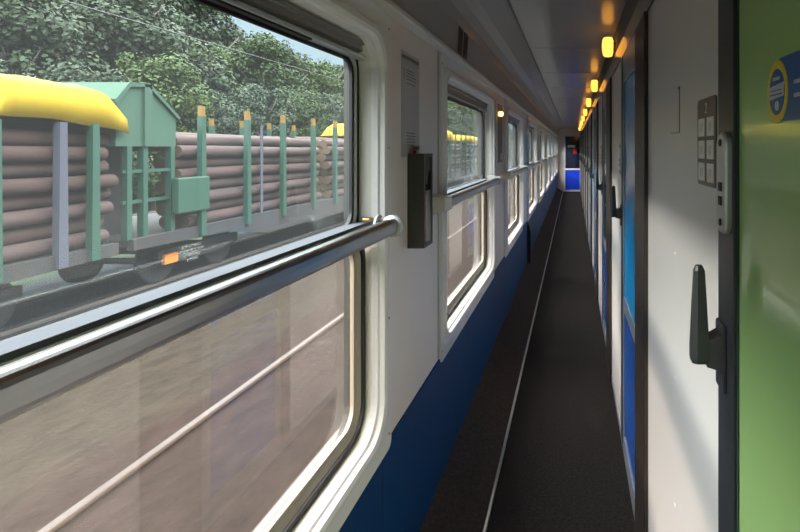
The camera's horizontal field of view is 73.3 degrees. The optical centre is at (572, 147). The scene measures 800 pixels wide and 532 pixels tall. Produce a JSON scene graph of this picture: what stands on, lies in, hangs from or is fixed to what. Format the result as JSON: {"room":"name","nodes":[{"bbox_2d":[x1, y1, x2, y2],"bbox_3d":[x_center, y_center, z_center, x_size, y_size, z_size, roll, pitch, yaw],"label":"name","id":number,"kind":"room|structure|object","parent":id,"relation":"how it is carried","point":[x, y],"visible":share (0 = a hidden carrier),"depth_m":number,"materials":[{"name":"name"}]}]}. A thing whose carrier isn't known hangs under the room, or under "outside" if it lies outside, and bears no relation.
{"room":"train carriage","nodes":[
{"label":"train carriage","id":0,"kind":"room"},
{"bbox_2d":[303,16,556,531],"bbox_3d":[-0.557,0.530,7.625,0.110,1.980,19.250,0,0,0],"label":"wall","id":1,"kind":"structure","parent":0,"point":[431,399],"depth_m":1.84,"materials":[{"name":"laminate"}]},
{"bbox_2d":[0,0,404,531],"bbox_3d":[-0.554,0.245,0.767,0.192,1.280,1.445,0,0,0],"label":"window","id":2,"kind":"structure","parent":1,"relation":"in","point":[358,32],"depth_m":1.12,"materials":[{"name":"beige"}]},
{"bbox_2d":[180,243,203,260],"bbox_3d":[-0.600,0.165,0.787,0.001,0.024,0.049,0,0,0],"label":"lettering","id":3,"kind":"object","parent":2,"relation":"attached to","point":[185,247],"depth_m":0.79,"materials":[{"name":"white paint"}]},
{"bbox_2d":[401,50,418,156],"bbox_3d":[-0.549,-0.142,1.692,0.002,0.345,0.185,0,0,0],"label":"notice","id":4,"kind":"object","parent":1,"relation":"attached to","point":[409,63],"visible":0.99,"depth_m":1.68,"materials":[{"name":"grey paper"}]},
{"bbox_2d":[407,132,414,145],"bbox_3d":[-0.548,-0.030,1.695,0.001,0.043,0.090,0,0,0],"label":"print","id":5,"kind":"object","parent":4,"relation":"attached to","point":[410,135],"depth_m":1.69,"materials":[{"name":"grey"}]},
{"bbox_2d":[406,70,415,86],"bbox_3d":[-0.548,-0.236,1.698,0.001,0.047,0.105,0,0,0],"label":"print","id":6,"kind":"object","parent":4,"relation":"attached to","point":[410,74],"depth_m":1.69,"materials":[{"name":"grey"}]},
{"bbox_2d":[407,153,432,248],"bbox_3d":[-0.522,0.176,1.710,0.056,0.315,0.100,0,0,0],"label":"box","id":7,"kind":"object","parent":1,"relation":"attached to","point":[419,165],"visible":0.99,"depth_m":1.66,"materials":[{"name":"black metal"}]},
{"bbox_2d":[425,191,426,239],"bbox_3d":[-0.520,0.233,1.715,0.036,0.165,0.052,0,0,0],"label":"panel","id":8,"kind":"object","parent":7,"relation":"in","point":[425,191],"visible":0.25,"depth_m":1.71,"materials":[{"name":"grey paint"}]},
{"bbox_2d":[433,52,500,361],"bbox_3d":[-0.559,0.245,2.638,0.182,1.280,1.615,0,0,0],"label":"window","id":9,"kind":"structure","parent":1,"relation":"in","point":[458,85],"depth_m":2.55,"materials":[{"name":"beige"}]},
{"bbox_2d":[371,0,563,136],"bbox_3d":[-0.480,-0.567,7.625,0.360,0.347,19.250,0,0,0],"label":"ceiling panel","id":10,"kind":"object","parent":1,"relation":"attached to","point":[499,54],"depth_m":2.68,"materials":[{"name":"plastic"}]},
{"bbox_2d":[457,26,467,58],"bbox_3d":[-0.514,-0.489,2.340,0.010,0.118,0.190,0,0,0],"label":"vent grille","id":11,"kind":"object","parent":10,"relation":"attached to","point":[460,33],"visible":1,"depth_m":2.32,"materials":[{"name":"grey"}]},
{"bbox_2d":[420,188,562,531],"bbox_3d":[-0.449,1.430,7.625,0.202,0.140,19.250,0,0,0],"label":"baseboard","id":12,"kind":"structure","parent":1,"relation":"attached to","point":[461,499],"depth_m":2.62,"materials":[{"name":"brown carpet"}]},
{"bbox_2d":[496,100,503,165],"bbox_3d":[-0.530,-0.107,3.695,0.040,0.465,0.270,0,0,0],"label":"light panel","id":13,"kind":"object","parent":1,"relation":"attached to","point":[499,113],"visible":1,"depth_m":3.62,"materials":[{"name":"plastic"}]},
{"bbox_2d":[500,99,527,257],"bbox_3d":[-0.559,0.245,4.593,0.182,1.280,1.615,0,0,0],"label":"window","id":14,"kind":"structure","parent":1,"relation":"in","point":[513,115],"depth_m":4.92,"materials":[{"name":"beige"}]},
{"bbox_2d":[525,115,539,221],"bbox_3d":[-0.559,0.245,6.548,0.182,1.280,1.615,0,0,0],"label":"window","id":15,"kind":"structure","parent":1,"relation":"in","point":[531,123],"depth_m":7.01,"materials":[{"name":"beige"}]},
{"bbox_2d":[537,123,546,202],"bbox_3d":[-0.559,0.245,8.502,0.182,1.280,1.615,0,0,0],"label":"window","id":16,"kind":"structure","parent":1,"relation":"in","point":[541,133],"depth_m":9.16,"materials":[{"name":"beige"}]},
{"bbox_2d":[545,128,549,192],"bbox_3d":[-0.587,0.245,10.565,0.126,1.280,1.400,0,0,0],"label":"window","id":17,"kind":"structure","parent":1,"relation":"in","point":[547,135],"depth_m":11.04,"materials":[{"name":"beige"}]},
{"bbox_2d":[550,132,552,184],"bbox_3d":[-0.587,0.245,12.520,0.126,1.280,1.400,0,0,0],"label":"window","id":18,"kind":"structure","parent":1,"relation":"in","point":[551,133],"depth_m":13.12,"materials":[{"name":"beige"}]},
{"bbox_2d":[553,134,555,179],"bbox_3d":[-0.587,0.245,14.475,0.126,1.280,1.400,0,0,0],"label":"window","id":19,"kind":"structure","parent":1,"relation":"in","point":[554,137],"depth_m":15.07,"materials":[{"name":"beige"}]},
{"bbox_2d":[486,191,634,531],"bbox_3d":[-0.030,1.560,7.625,1.260,0.120,19.250,0,0,0],"label":"floor","id":20,"kind":"structure","parent":0,"point":[563,469],"depth_m":2.73,"materials":[{"name":"carpet"}]},
{"bbox_2d":[483,193,562,531],"bbox_3d":[-0.345,1.496,7.625,0.014,0.009,19.250,0,0,0],"label":"metal strip","id":21,"kind":"object","parent":20,"relation":"on","point":[523,362],"visible":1,"depth_m":2.73,"materials":[{"name":"silver metal"}]},
{"bbox_2d":[509,0,626,127],"bbox_3d":[0.140,-0.724,7.625,0.920,0.052,19.250,0,0,0],"label":"ceiling","id":22,"kind":"structure","parent":0,"point":[564,38],"depth_m":3.26,"materials":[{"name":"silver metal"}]},
{"bbox_2d":[557,128,579,190],"bbox_3d":[-0.030,0.390,17.290,1.260,2.260,0.080,0,0,0],"label":"wall","id":23,"kind":"structure","parent":0,"point":[564,131],"depth_m":17.25,"materials":[{"name":"laminate"}]},
{"bbox_2d":[564,135,579,191],"bbox_3d":[-0.015,0.520,17.235,0.600,1.960,0.030,0,0,0],"label":"door","id":24,"kind":"structure","parent":23,"relation":"in","point":[571,142],"depth_m":17.24,"materials":[{"name":"blue paint"}]},
{"bbox_2d":[580,0,653,519],"bbox_3d":[0.423,0.400,7.625,0.354,2.200,19.250,0,0,0],"label":"wall","id":25,"kind":"structure","parent":0,"point":[633,10],"depth_m":2.62,"materials":[{"name":"grey"}]},
{"bbox_2d":[582,127,584,216],"bbox_3d":[0.230,0.500,10.310,0.080,1.910,0.580,0,0,0],"label":"door","id":26,"kind":"structure","parent":25,"relation":"in","point":[584,127],"depth_m":10.57,"materials":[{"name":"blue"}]},
{"bbox_2d":[585,125,585,224],"bbox_3d":[0.258,0.522,9.847,0.044,1.955,0.316,0,0,0],"label":"post","id":27,"kind":"object","parent":25,"relation":"attached to","point":[585,125],"visible":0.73,"depth_m":9.69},
{"bbox_2d":[587,120,587,238],"bbox_3d":[0.258,0.522,8.247,0.044,1.955,0.316,0,0,0],"label":"post","id":28,"kind":"object","parent":25,"relation":"attached to","point":[587,120],"visible":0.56,"depth_m":8.21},
{"bbox_2d":[586,117,589,246],"bbox_3d":[0.230,0.500,7.110,0.080,1.910,0.580,0,0,0],"label":"door","id":29,"kind":"structure","parent":25,"relation":"in","point":[587,168],"depth_m":7.36,"materials":[{"name":"grey"}]},
{"bbox_2d":[588,120,588,237],"bbox_3d":[0.264,0.500,7.750,0.032,1.910,0.680,0,0,0],"label":"wall panel","id":30,"kind":"object","parent":25,"relation":"attached to","point":[588,120],"visible":0.36,"depth_m":8.06,"materials":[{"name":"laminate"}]},
{"bbox_2d":[590,113,591,263],"bbox_3d":[0.258,0.522,6.647,0.044,1.955,0.316,0,0,0],"label":"post","id":31,"kind":"object","parent":25,"relation":"attached to","point":[591,113],"visible":0.53,"depth_m":6.49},
{"bbox_2d":[589,106,595,280],"bbox_3d":[0.230,0.500,5.510,0.080,1.910,0.580,0,0,0],"label":"door","id":32,"kind":"structure","parent":25,"relation":"in","point":[593,176],"depth_m":5.72,"materials":[{"name":"grey"}]},
{"bbox_2d":[592,111,593,266],"bbox_3d":[0.264,0.500,6.150,0.032,1.910,0.680,0,0,0],"label":"wall panel","id":33,"kind":"object","parent":25,"relation":"attached to","point":[593,111],"visible":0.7,"depth_m":6.41,"materials":[{"name":"laminate"}]},
{"bbox_2d":[596,101,598,300],"bbox_3d":[0.258,0.522,5.047,0.044,1.955,0.316,0,0,0],"label":"post","id":34,"kind":"object","parent":25,"relation":"attached to","point":[597,103],"visible":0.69,"depth_m":4.89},
{"bbox_2d":[599,96,601,313],"bbox_3d":[0.264,0.500,4.550,0.032,1.910,0.680,0,0,0],"label":"wall panel","id":35,"kind":"object","parent":25,"relation":"attached to","point":[600,100],"visible":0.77,"depth_m":4.54,"materials":[{"name":"laminate"}]},
{"bbox_2d":[596,88,605,339],"bbox_3d":[0.230,0.500,3.910,0.080,1.910,0.580,0,0,0],"label":"door","id":36,"kind":"structure","parent":25,"relation":"in","point":[602,186],"depth_m":4.08,"materials":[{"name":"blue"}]},
{"bbox_2d":[606,77,611,381],"bbox_3d":[0.258,0.522,3.405,0.044,1.955,0.391,0,0,0],"label":"post","id":37,"kind":"object","parent":25,"relation":"attached to","point":[609,83],"visible":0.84,"depth_m":3.26,"materials":[{"name":"metal"}]},
{"bbox_2d":[602,37,615,56],"bbox_3d":[0.212,-0.599,2.970,0.082,0.111,0.072,0,0,0],"label":"wall lamp","id":38,"kind":"object","parent":25,"relation":"attached to","point":[608,46],"visible":1,"depth_m":2.94,"materials":[{"name":"yellow"}]},
{"bbox_2d":[612,62,620,423],"bbox_3d":[0.264,0.500,2.880,0.032,1.910,0.660,0,0,0],"label":"wall panel","id":39,"kind":"object","parent":25,"relation":"attached to","point":[616,78],"visible":0.6,"depth_m":2.87,"materials":[{"name":"laminate"}]},
{"bbox_2d":[611,34,634,511],"bbox_3d":[0.230,0.500,2.245,0.080,1.910,0.590,0,0,0],"label":"door","id":40,"kind":"structure","parent":25,"relation":"in","point":[625,212],"depth_m":2.31,"materials":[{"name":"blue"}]},
{"bbox_2d":[635,11,647,531],"bbox_3d":[0.258,0.522,1.796,0.044,1.955,0.268,0,0,0],"label":"door frame","id":41,"kind":"structure","parent":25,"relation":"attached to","point":[641,31],"depth_m":1.74,"materials":[{"name":"metal"}]},
{"bbox_2d":[648,0,717,531],"bbox_3d":[0.264,0.500,1.264,0.033,1.910,0.801,0,0,0],"label":"door","id":42,"kind":"structure","parent":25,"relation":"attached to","point":[682,34],"depth_m":1.19,"materials":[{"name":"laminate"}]},
{"bbox_2d":[697,95,716,187],"bbox_3d":[0.248,-0.011,0.929,0.005,0.163,0.126,0,0,0],"label":"number plate","id":43,"kind":"object","parent":42,"relation":"attached to","point":[707,107],"visible":1,"depth_m":0.92,"materials":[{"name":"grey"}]},
{"bbox_2d":[689,0,799,531],"bbox_3d":[0.230,0.500,0.270,0.080,1.910,1.139,0,0,0],"label":"door","id":44,"kind":"structure","parent":25,"relation":"in","point":[753,348],"depth_m":0.69,"materials":[{"name":"paint"}]},
{"bbox_2d":[767,50,799,122],"bbox_3d":[0.248,-0.068,0.472,0.004,0.080,0.330,0,0,0],"label":"sticker","id":45,"kind":"object","parent":44,"relation":"attached to","point":[783,90],"visible":1,"depth_m":0.58,"materials":[{"name":"blue"}]},
{"label":"outside","id":46,"kind":"structure","parent":0,"visible":0},
{"bbox_2d":[61,0,512,130],"bbox_3d":[-9.500,-2.750,65.000,0.024,0.021,150.000,0,0,0],"label":"overhead wire","id":47,"kind":"object","parent":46,"point":[61,0],"visible":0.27,"depth_m":12.12,"materials":[{"name":"grey"}]},
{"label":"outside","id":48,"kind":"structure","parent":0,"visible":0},
{"bbox_2d":[0,165,512,531],"bbox_3d":[-25.000,2.000,115.000,130.000,5.000,290.000,0,0,0],"label":"ground","id":49,"kind":"structure","parent":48,"point":[227,473],"depth_m":5.50,"materials":[{"name":"gravel"}]},
{"bbox_2d":[0,0,95,79],"bbox_3d":[-22.342,-2.418,19.528,6.024,9.851,5.700,0,0,26],"label":"leafy tree","id":50,"kind":"object","parent":49,"relation":"on","point":[35,24],"visible":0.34,"depth_m":19.09,"materials":[{"name":"green plant"}]},
{"bbox_2d":[8,0,128,75],"bbox_3d":[-27.626,-4.060,25.624,8.284,13.328,7.599,0,0,34],"label":"leafy tree","id":51,"kind":"object","parent":49,"relation":"on","point":[47,1],"visible":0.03,"depth_m":24.92,"materials":[{"name":"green plant"}]},
{"bbox_2d":[42,62,157,194],"bbox_3d":[-16.975,0.092,17.535,3.644,6.099,3.806,0,0,18],"label":"leafy tree","id":52,"kind":"object","parent":49,"relation":"on","point":[62,74],"visible":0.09,"depth_m":17.26,"materials":[{"name":"green plant"}]},
{"bbox_2d":[16,0,194,132],"bbox_3d":[-20.984,-2.651,22.991,6.328,10.348,5.988,0,0,26],"label":"leafy tree","id":53,"kind":"object","parent":49,"relation":"on","point":[139,40],"visible":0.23,"depth_m":21.95,"materials":[{"name":"green plant"}]},
{"bbox_2d":[96,0,190,32],"bbox_3d":[-27.103,-4.204,30.014,8.527,13.663,8.164,0,0,-16],"label":"leafy tree","id":54,"kind":"object","parent":49,"relation":"on","point":[170,2],"visible":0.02,"depth_m":31.40,"materials":[{"name":"green plant"}]},
{"bbox_2d":[114,49,219,211],"bbox_3d":[-17.620,-0.529,21.325,4.223,7.407,4.604,0,0,-35],"label":"leafy tree","id":55,"kind":"object","parent":49,"relation":"on","point":[169,82],"visible":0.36,"depth_m":20.76,"materials":[{"name":"green plant"}]},
{"bbox_2d":[107,2,235,93],"bbox_3d":[-21.451,-2.505,26.608,5.807,10.037,6.138,0,0,-6],"label":"leafy tree","id":56,"kind":"object","parent":49,"relation":"on","point":[210,70],"visible":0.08,"depth_m":26.29,"materials":[{"name":"green plant"}]},
{"bbox_2d":[150,0,256,80],"bbox_3d":[-26.367,-4.227,34.377,8.558,13.713,8.194,0,0,-10],"label":"leafy tree","id":57,"kind":"object","parent":49,"relation":"on","point":[205,32],"visible":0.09,"depth_m":33.79,"materials":[{"name":"green plant"}]},
{"bbox_2d":[174,89,243,134],"bbox_3d":[-17.807,0.114,23.630,3.616,6.052,3.777,0,0,35],"label":"leafy tree","id":58,"kind":"object","parent":49,"relation":"on","point":[220,108],"visible":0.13,"depth_m":23.66,"materials":[{"name":"green plant"}]},
{"bbox_2d":[180,35,239,101],"bbox_3d":[-22.687,-2.125,29.920,5.215,9.214,5.415,0,0,33],"label":"leafy tree","id":59,"kind":"object","parent":49,"relation":"on","point":[230,60],"visible":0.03,"depth_m":29.92,"materials":[{"name":"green plant"}]},
{"bbox_2d":[188,88,266,135],"bbox_3d":[-18.406,-0.037,26.426,3.896,6.371,3.687,0,0,-3],"label":"leafy tree","id":60,"kind":"object","parent":49,"relation":"on","point":[255,130],"visible":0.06,"depth_m":26.38,"materials":[{"name":"green plant"}]},
{"bbox_2d":[16,175,474,303],"bbox_3d":[-10.270,2.904,50.000,0.150,0.173,140.000,0,0,0],"label":"track rail","id":61,"kind":"object","parent":49,"relation":"on","point":[37,296],"visible":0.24,"depth_m":10.82,"materials":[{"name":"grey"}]},
{"bbox_2d":[0,167,512,336],"bbox_3d":[-8.750,2.904,50.000,0.150,0.173,140.000,0,0,0],"label":"track rail","id":62,"kind":"object","parent":49,"relation":"on","point":[61,314],"visible":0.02,"depth_m":10.04,"materials":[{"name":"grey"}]},
{"bbox_2d":[0,119,118,328],"bbox_3d":[-9.500,0.960,-0.425,3.220,3.720,18.450,0,0,0],"label":"wagon","id":63,"kind":"object","parent":62,"relation":"on","point":[61,257],"visible":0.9,"depth_m":7.73,"materials":[{"name":"green metal"}]},
{"bbox_2d":[2,125,45,130],"bbox_3d":[-9.230,-0.245,5.836,0.286,0.283,5.600,0,0,0],"label":"log","id":64,"kind":"object","parent":63,"relation":"on","point":[3,126],"visible":0.32,"depth_m":8.30,"materials":[{"name":"wood"}]},
{"bbox_2d":[3,229,109,262],"bbox_3d":[-8.168,1.547,5.898,0.267,0.280,5.602,0,0,0],"label":"log","id":65,"kind":"object","parent":63,"relation":"on","point":[14,252],"visible":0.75,"depth_m":7.56,"materials":[{"name":"wood"}]},
{"bbox_2d":[3,216,103,245],"bbox_3d":[-8.279,1.297,5.931,0.285,0.283,5.600,0,0,0],"label":"log","id":66,"kind":"object","parent":65,"relation":"on","point":[18,235],"visible":0.57,"depth_m":7.63,"materials":[{"name":"wood"}]},
{"bbox_2d":[3,201,113,229],"bbox_3d":[-8.168,1.063,5.976,0.267,0.280,5.602,0,0,0],"label":"log","id":67,"kind":"object","parent":66,"relation":"on","point":[15,219],"visible":0.85,"depth_m":7.59,"materials":[{"name":"brown wood"}]},
{"bbox_2d":[2,188,110,211],"bbox_3d":[-8.289,0.821,6.059,0.267,0.280,5.602,0,0,0],"label":"log","id":68,"kind":"object","parent":67,"relation":"on","point":[20,202],"visible":0.61,"depth_m":7.67,"materials":[{"name":"brown wood"}]},
{"bbox_2d":[2,174,118,196],"bbox_3d":[-8.171,0.567,6.036,0.290,0.280,5.600,0,0,0],"label":"log","id":69,"kind":"object","parent":68,"relation":"on","point":[25,186],"visible":0.75,"depth_m":7.59,"materials":[{"name":"brown wood"}]},
{"bbox_2d":[2,160,108,177],"bbox_3d":[-8.295,0.328,5.987,0.286,0.283,5.600,0,0,0],"label":"log","id":70,"kind":"object","parent":69,"relation":"on","point":[25,169],"visible":0.67,"depth_m":7.67,"materials":[{"name":"wood"}]},
{"bbox_2d":[2,146,108,162],"bbox_3d":[-8.171,0.083,5.843,0.290,0.280,5.600,0,0,0],"label":"log","id":71,"kind":"object","parent":70,"relation":"on","point":[10,154],"visible":0.8,"depth_m":7.53,"materials":[{"name":"wood"}]},
{"bbox_2d":[2,129,109,146],"bbox_3d":[-8.291,-0.159,6.021,0.290,0.280,5.600,0,0,0],"label":"log","id":72,"kind":"object","parent":71,"relation":"on","point":[10,137],"visible":0.82,"depth_m":7.66,"materials":[{"name":"brown wood"}]},
{"bbox_2d":[0,74,128,133],"bbox_3d":[-9.480,-0.680,7.885,3.119,0.842,2.087,0,0,0],"label":"tarpaulin","id":73,"kind":"object","parent":63,"relation":"on","point":[20,96],"visible":0.97,"depth_m":7.72,"materials":[{"name":"fabric"}]},
{"bbox_2d":[0,82,343,283],"bbox_3d":[-9.475,0.795,19.050,3.270,4.050,20.600,0,0,0],"label":"wagon","id":74,"kind":"object","parent":62,"relation":"on","point":[151,120],"visible":0.42,"depth_m":10.14,"materials":[{"name":"green metal"}]},
{"bbox_2d":[176,132,286,137],"bbox_3d":[-9.214,-0.244,13.223,0.285,0.283,5.600,0,0,0],"label":"log","id":75,"kind":"object","parent":74,"relation":"on","point":[177,133],"visible":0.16,"depth_m":12.80,"materials":[{"name":"wood"}]},
{"bbox_2d":[159,193,308,227],"bbox_3d":[-8.441,1.535,13.160,0.290,0.280,5.600,0,0,0],"label":"log","id":76,"kind":"object","parent":74,"relation":"on","point":[162,219],"visible":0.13,"depth_m":10.47,"materials":[{"name":"wood"}]},
{"bbox_2d":[156,203,164,215],"bbox_3d":[-8.547,1.294,13.212,0.277,0.283,5.600,0,0,0],"label":"log","id":77,"kind":"object","parent":76,"relation":"on","point":[160,209],"visible":0.08,"depth_m":10.41,"materials":[{"name":"wood"}]},
{"bbox_2d":[177,192,321,227],"bbox_3d":[-8.171,1.546,13.268,0.278,0.286,5.600,0,0,0],"label":"log","id":78,"kind":"object","parent":74,"relation":"on","point":[185,221],"visible":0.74,"depth_m":11.95,"materials":[{"name":"wood"}]},
{"bbox_2d":[175,185,316,216],"bbox_3d":[-8.291,1.304,13.145,0.278,0.286,5.600,0,0,0],"label":"log","id":79,"kind":"object","parent":78,"relation":"on","point":[231,202],"visible":0.5,"depth_m":12.59,"materials":[{"name":"brown wood"}]},
{"bbox_2d":[209,178,318,201],"bbox_3d":[-8.168,1.063,13.050,0.267,0.280,5.602,0,0,0],"label":"log","id":80,"kind":"object","parent":79,"relation":"on","point":[232,192],"visible":0.59,"depth_m":12.70,"materials":[{"name":"brown wood"}]},
{"bbox_2d":[209,171,317,188],"bbox_3d":[-8.277,0.810,13.210,0.277,0.283,5.600,0,0,0],"label":"log","id":81,"kind":"object","parent":80,"relation":"on","point":[232,181],"visible":0.48,"depth_m":12.85,"materials":[{"name":"brown wood"}]},
{"bbox_2d":[175,163,319,178],"bbox_3d":[-8.171,0.567,13.094,0.290,0.280,5.600,0,0,0],"label":"log","id":82,"kind":"object","parent":81,"relation":"on","point":[221,171],"visible":0.71,"depth_m":12.04,"materials":[{"name":"brown wood"}]},
{"bbox_2d":[162,155,309,168],"bbox_3d":[-8.291,0.325,13.069,0.290,0.280,5.600,0,0,0],"label":"log","id":83,"kind":"object","parent":82,"relation":"on","point":[180,163],"visible":0.54,"depth_m":12.00,"materials":[{"name":"brown wood"}]},
{"bbox_2d":[175,145,319,157],"bbox_3d":[-8.157,0.084,13.079,0.277,0.283,5.600,0,0,0],"label":"log","id":84,"kind":"object","parent":83,"relation":"on","point":[181,151],"visible":0.73,"depth_m":11.85,"materials":[{"name":"brown wood"}]},
{"bbox_2d":[176,135,316,146],"bbox_3d":[-8.295,-0.156,13.117,0.286,0.283,5.600,0,0,0],"label":"log","id":85,"kind":"object","parent":84,"relation":"on","point":[180,139],"visible":0.62,"depth_m":12.21,"materials":[{"name":"brown wood"}]},
{"bbox_2d":[319,124,343,138],"bbox_3d":[-9.480,-0.680,23.050,3.119,0.838,3.115,0,0,0],"label":"tarpaulin","id":86,"kind":"object","parent":74,"relation":"on","point":[328,133],"visible":0.14,"depth_m":21.75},
{"bbox_2d":[323,188,343,198],"bbox_3d":[-8.168,1.547,19.343,0.267,0.280,5.602,0,0,0],"label":"log","id":87,"kind":"object","parent":74,"relation":"on","point":[327,194],"visible":0.18,"depth_m":16.61,"materials":[{"name":"brown wood"}]},
{"bbox_2d":[320,182,343,190],"bbox_3d":[-8.279,1.297,19.396,0.285,0.283,5.600,0,0,0],"label":"log","id":88,"kind":"object","parent":87,"relation":"on","point":[323,186],"visible":0.19,"depth_m":16.70,"materials":[{"name":"brown wood"}]},
{"bbox_2d":[323,174,343,183],"bbox_3d":[-8.168,1.063,19.337,0.267,0.280,5.602,0,0,0],"label":"log","id":89,"kind":"object","parent":88,"relation":"on","point":[327,179],"visible":0.21,"depth_m":16.60,"materials":[{"name":"brown wood"}]},
{"bbox_2d":[320,168,343,175],"bbox_3d":[-8.291,0.809,19.467,0.290,0.280,5.600,0,0,0],"label":"log","id":90,"kind":"object","parent":89,"relation":"on","point":[323,172],"visible":0.2,"depth_m":16.80,"materials":[{"name":"brown wood"}]},
{"bbox_2d":[321,161,343,169],"bbox_3d":[-8.168,0.579,19.249,0.267,0.280,5.602,0,0,0],"label":"log","id":91,"kind":"object","parent":90,"relation":"on","point":[325,165],"visible":0.23,"depth_m":16.61,"materials":[{"name":"wood"}]},
{"bbox_2d":[318,154,343,161],"bbox_3d":[-8.277,0.326,19.284,0.277,0.283,5.600,0,0,0],"label":"log","id":92,"kind":"object","parent":91,"relation":"on","point":[321,157],"visible":0.29,"depth_m":16.71,"materials":[{"name":"brown wood"}]},
{"bbox_2d":[322,146,343,153],"bbox_3d":[-8.159,0.087,19.311,0.285,0.283,5.600,0,0,0],"label":"log","id":93,"kind":"object","parent":92,"relation":"on","point":[326,150],"visible":0.24,"depth_m":16.62,"materials":[{"name":"wood"}]},
{"bbox_2d":[319,140,343,147],"bbox_3d":[-8.291,-0.148,19.380,0.278,0.286,5.600,0,0,0],"label":"log","id":94,"kind":"object","parent":93,"relation":"on","point":[323,143],"visible":0.24,"depth_m":16.79,"materials":[{"name":"wood"}]},
{"bbox_2d":[447,134,477,179],"bbox_3d":[-9.500,0.960,39.750,3.220,3.720,19.600,0,0,0],"label":"wagon","id":95,"kind":"object","parent":62,"relation":"on","point":[461,174],"visible":0.23,"depth_m":35.44,"materials":[{"name":"green metal"}]},
{"bbox_2d":[447,135,477,143],"bbox_3d":[-9.480,-0.617,39.250,3.119,0.726,6.514,0,0,0],"label":"tarpaulin","id":96,"kind":"object","parent":95,"relation":"on","point":[457,136],"visible":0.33,"depth_m":37.68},
{"bbox_2d":[227,83,298,136],"bbox_3d":[-17.939,-0.255,28.828,4.086,6.837,4.267,0,0,12],"label":"leafy tree","id":97,"kind":"object","parent":49,"relation":"on","point":[277,105],"visible":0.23,"depth_m":28.58,"materials":[{"name":"green plant"}]},
{"bbox_2d":[222,29,306,129],"bbox_3d":[-21.080,-2.593,33.439,5.703,10.214,5.533,0,0,-6],"label":"leafy tree","id":98,"kind":"object","parent":49,"relation":"on","point":[265,46],"visible":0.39,"depth_m":32.92,"materials":[{"name":"green plant"}]},
{"bbox_2d":[38,191,512,531],"bbox_3d":[-3.900,2.904,50.000,0.150,0.173,140.000,0,0,0],"label":"track rail","id":99,"kind":"object","parent":49,"relation":"on","point":[56,524],"visible":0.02,"depth_m":4.84,"materials":[{"name":"brown"}]},
{"bbox_2d":[251,48,312,93],"bbox_3d":[-22.156,-2.545,36.971,5.477,10.111,5.646,0,0,8],"label":"leafy tree","id":100,"kind":"object","parent":49,"relation":"on","point":[296,62],"visible":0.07,"depth_m":37.09,"materials":[{"name":"green plant"}]},
{"bbox_2d":[271,88,330,177],"bbox_3d":[-17.462,-0.363,32.326,3.942,7.060,3.824,0,0,42],"label":"leafy tree","id":101,"kind":"object","parent":49,"relation":"on","point":[303,100],"visible":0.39,"depth_m":31.59,"materials":[{"name":"green plant"}]},
{"bbox_2d":[300,58,343,96],"bbox_3d":[-20.567,-2.379,40.608,6.059,9.749,5.558,0,0,-33],"label":"leafy tree","id":102,"kind":"object","parent":49,"relation":"on","point":[320,83],"visible":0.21,"depth_m":39.76,"materials":[{"name":"green plant"}]},
{"bbox_2d":[308,61,343,95],"bbox_3d":[-21.750,-2.478,43.782,5.400,9.969,5.566,0,0,-22],"label":"leafy tree","id":103,"kind":"object","parent":49,"relation":"on","point":[338,71],"visible":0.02,"depth_m":43.40,"materials":[{"name":"green plant"}]},
{"bbox_2d":[309,90,343,175],"bbox_3d":[-17.971,-0.417,35.092,4.484,7.184,4.293,0,0,-21],"label":"leafy tree","id":104,"kind":"object","parent":49,"relation":"on","point":[328,100],"visible":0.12,"depth_m":34.77,"materials":[{"name":"green plant"}]},
{"bbox_2d":[326,93,343,127],"bbox_3d":[-16.959,-0.683,37.617,4.634,7.753,4.459,0,0,11],"label":"leafy tree","id":105,"kind":"object","parent":49,"relation":"on","point":[339,98],"visible":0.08,"depth_m":37.04,"materials":[{"name":"green plant"}]},
{"bbox_2d":[253,222,511,531],"bbox_3d":[-2.320,2.904,50.000,0.150,0.173,140.000,0,0,0],"label":"track rail","id":106,"kind":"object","parent":49,"relation":"on","point":[272,513],"depth_m":4.25,"materials":[{"name":"metal"}]},
{"bbox_2d":[447,107,455,126],"bbox_3d":[-21.154,-2.263,78.776,5.768,9.524,6.315,0,0,-13],"label":"leafy tree","id":107,"kind":"object","parent":49,"relation":"on","point":[449,122],"visible":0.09,"depth_m":78.64,"materials":[{"name":"green plant"}]},
{"bbox_2d":[447,107,458,125],"bbox_3d":[-21.259,-2.312,84.511,6.132,9.626,6.152,0,0,-41],"label":"leafy tree","id":108,"kind":"object","parent":49,"relation":"on","point":[452,110],"visible":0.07,"depth_m":84.00,"materials":[{"name":"green plant"}]},
{"bbox_2d":[457,111,470,126],"bbox_3d":[-22.278,-2.351,95.687,5.588,9.709,6.162,0,0,24],"label":"leafy tree","id":109,"kind":"object","parent":49,"relation":"on","point":[462,121],"visible":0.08,"depth_m":95.03,"materials":[{"name":"green plant"}]},
{"bbox_2d":[464,113,477,127],"bbox_3d":[-21.651,-2.363,101.793,5.603,9.734,6.178,0,0,28],"label":"leafy tree","id":110,"kind":"object","parent":49,"relation":"on","point":[472,121],"visible":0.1,"depth_m":100.98,"materials":[{"name":"green plant"}]},
{"bbox_3d":[-8.429,1.063,13.265,0.295,0.280,5.600,0,0,0],"label":"log","id":111,"kind":"object","parent":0,"visible":0},
{"bbox_2d":[155,180,164,192],"bbox_3d":[-8.547,0.810,13.197,0.277,0.283,5.600,0,0,0],"label":"log","id":112,"kind":"object","parent":111,"relation":"on","point":[160,185],"visible":0.13,"depth_m":10.40,"materials":[{"name":"wood"}]},
{"bbox_2d":[160,163,294,181],"bbox_3d":[-8.438,0.579,13.154,0.267,0.280,5.602,0,0,0],"label":"log","id":113,"kind":"object","parent":112,"relation":"on","point":[162,175],"visible":0.06,"depth_m":10.35,"materials":[{"name":"wood"}]},
{"bbox_2d":[153,157,164,168],"bbox_3d":[-8.549,0.329,13.115,0.285,0.283,5.600,0,0,0],"label":"log","id":114,"kind":"object","parent":113,"relation":"on","point":[157,163],"visible":0.1,"depth_m":10.32,"materials":[{"name":"wood"}]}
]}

